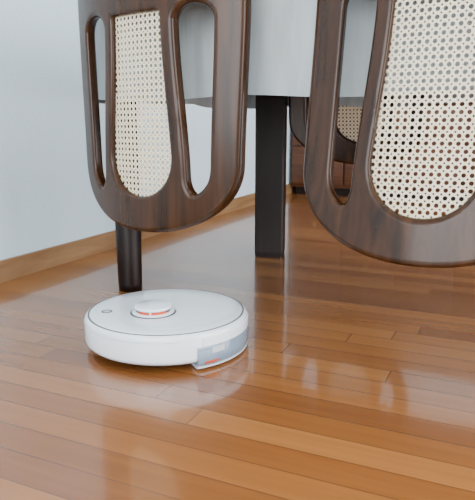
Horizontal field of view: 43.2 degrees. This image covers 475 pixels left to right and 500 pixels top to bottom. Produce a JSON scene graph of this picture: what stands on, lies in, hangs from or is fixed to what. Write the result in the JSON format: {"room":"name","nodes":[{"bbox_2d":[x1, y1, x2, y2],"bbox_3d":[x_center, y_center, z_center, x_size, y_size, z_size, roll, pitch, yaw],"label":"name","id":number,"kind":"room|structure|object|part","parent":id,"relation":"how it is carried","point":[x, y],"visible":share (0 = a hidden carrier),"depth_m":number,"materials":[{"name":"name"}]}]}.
{"room":"dining room","nodes":[
{"label":"dining room","id":0,"kind":"room"},
{"bbox_2d":[0,0,291,259],"bbox_3d":[-0.816,-1.064,1.566,0.101,2.400,6.450,5,13,24],"label":"wall","id":1,"kind":"structure","parent":0,"point":[47,198],"depth_m":2.00,"materials":[{"name":"paint"}]},
{"bbox_2d":[0,183,295,282],"bbox_3d":[-0.765,0.082,1.785,0.015,0.068,6.250,5,13,24],"label":"baseboard","id":2,"kind":"structure","parent":1,"relation":"attached to","point":[11,268],"depth_m":2.12,"materials":[{"name":"brown wood"}]},
{"bbox_2d":[0,192,474,499],"bbox_3d":[1.001,0.333,1.008,4.100,0.100,6.450,5,13,24],"label":"floor","id":3,"kind":"structure","parent":0,"point":[353,378],"depth_m":1.14,"materials":[{"name":"brown wood"}]},
{"bbox_2d":[84,289,247,368],"bbox_3d":[-0.156,0.161,1.338,0.360,0.100,0.351,0,12,0],"label":"robot vacuum","id":4,"kind":"object","parent":3,"relation":"on","point":[158,327],"visible":1,"depth_m":1.23,"materials":[{"name":"white plastic"}]},
{"bbox_3d":[-0.038,0.212,1.305,0.106,0.006,0.245,4,13,20],"label":"mop plate","id":5,"kind":"part","parent":4,"relation":"part of","materials":[{"name":"white plastic"}]},
{"bbox_3d":[-0.030,0.190,1.298,0.093,0.040,0.248,4,13,20],"label":"water tank","id":6,"kind":"part","parent":4,"relation":"part of","materials":[{"name":"grey plastic"}]},
{"bbox_2d":[115,95,287,291],"bbox_3d":[0.469,-0.232,1.593,1.550,0.761,0.800,7,14,31],"label":"dining table","id":7,"kind":"object","parent":3,"relation":"on","point":[270,110],"visible":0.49,"depth_m":2.12,"materials":[{"name":"brown wood"}]},
{"bbox_3d":[-0.318,-0.233,1.711,0.088,0.715,0.088,7,14,31],"label":"leg","id":8,"kind":"part","parent":7,"relation":"part of","materials":[{"name":"brown wood"}]},
{"bbox_3d":[0.122,-0.333,2.178,0.104,0.715,0.104,2,12,10],"label":"leg","id":9,"kind":"part","parent":7,"relation":"part of","materials":[{"name":"brown wood"}]},
{"bbox_2d":[95,0,474,108],"bbox_3d":[0.471,-0.496,1.537,1.595,0.229,0.852,7,14,31],"label":"tablecloth","id":10,"kind":"object","parent":7,"relation":"on","point":[282,31],"visible":0.35,"depth_m":1.29,"materials":[{"name":"fabric"}]},
{"bbox_2d":[78,0,251,231],"bbox_3d":[-0.089,-0.560,1.475,0.516,0.980,0.504,9,15,36],"label":"dining chair","id":11,"kind":"object","parent":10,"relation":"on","point":[176,205],"visible":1,"depth_m":1.32,"materials":[{"name":"brown wood"}]},
{"bbox_3d":[-0.216,-0.318,1.353,0.221,0.429,0.014,9,15,36],"label":"cane panel","id":12,"kind":"part","parent":11,"relation":"part of","materials":[{"name":"beige wicker"}]},
{"bbox_2d":[289,92,426,164],"bbox_3d":[0.309,-0.690,1.846,0.486,0.880,0.538,7,14,31],"label":"dining chair","id":13,"kind":"object","parent":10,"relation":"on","point":[345,147],"visible":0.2,"depth_m":2.13,"materials":[{"name":"brown wood"}]},
{"bbox_3d":[0.425,-0.524,2.073,0.195,0.325,0.050,7,14,31],"label":"cane panel","id":14,"kind":"part","parent":13,"relation":"part of","materials":[{"name":"beige wicker"}]},
{"bbox_2d":[303,0,474,267],"bbox_3d":[0.430,-0.497,1.169,0.487,0.975,0.552,6,13,27],"label":"dining chair","id":15,"kind":"object","parent":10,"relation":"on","point":[366,223],"visible":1,"depth_m":1.04,"materials":[{"name":"brown wood"}]},
{"bbox_3d":[0.328,-0.254,1.021,0.222,0.416,0.064,6,13,27],"label":"cane panel","id":16,"kind":"part","parent":15,"relation":"part of","materials":[{"name":"beige wicker"}]},
{"bbox_2d":[291,103,474,200],"bbox_3d":[1.628,-0.877,3.693,2.605,1.150,0.458,5,13,24],"label":"base cabinet","id":17,"kind":"object","parent":3,"relation":"on","point":[342,172],"visible":0.14,"depth_m":3.79,"materials":[{"name":"brown wood"}]},
{"bbox_3d":[0.540,-0.568,4.055,0.355,0.245,0.020,5,13,24],"label":"drawer","id":18,"kind":"part","parent":17,"relation":"part of","materials":[{"name":"brown wood"}]},
{"bbox_3d":[0.540,-0.822,4.001,0.355,0.245,0.020,5,13,24],"label":"drawer","id":19,"kind":"part","parent":17,"relation":"part of","materials":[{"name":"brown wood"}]},
{"bbox_3d":[0.875,-0.536,3.905,0.355,0.245,0.020,5,13,24],"label":"drawer","id":20,"kind":"part","parent":17,"relation":"part of","materials":[{"name":"brown wood"}]},
{"bbox_3d":[0.875,-0.790,3.850,0.355,0.245,0.020,5,13,24],"label":"drawer","id":21,"kind":"part","parent":17,"relation":"part of","materials":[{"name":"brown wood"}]},
{"bbox_3d":[1.209,-0.504,3.754,0.355,0.245,0.020,5,13,24],"label":"drawer","id":22,"kind":"part","parent":17,"relation":"part of","materials":[{"name":"brown wood"}]},
{"bbox_3d":[1.209,-0.758,3.700,0.355,0.245,0.020,5,13,24],"label":"drawer","id":23,"kind":"part","parent":17,"relation":"part of","materials":[{"name":"brown wood"}]},
{"bbox_3d":[1.543,-0.472,3.604,0.355,0.245,0.020,5,13,24],"label":"drawer","id":24,"kind":"part","parent":17,"relation":"part of","materials":[{"name":"brown wood"}]},
{"bbox_3d":[1.543,-0.726,3.550,0.355,0.245,0.020,5,13,24],"label":"drawer","id":25,"kind":"part","parent":17,"relation":"part of","materials":[{"name":"brown wood"}]}
]}

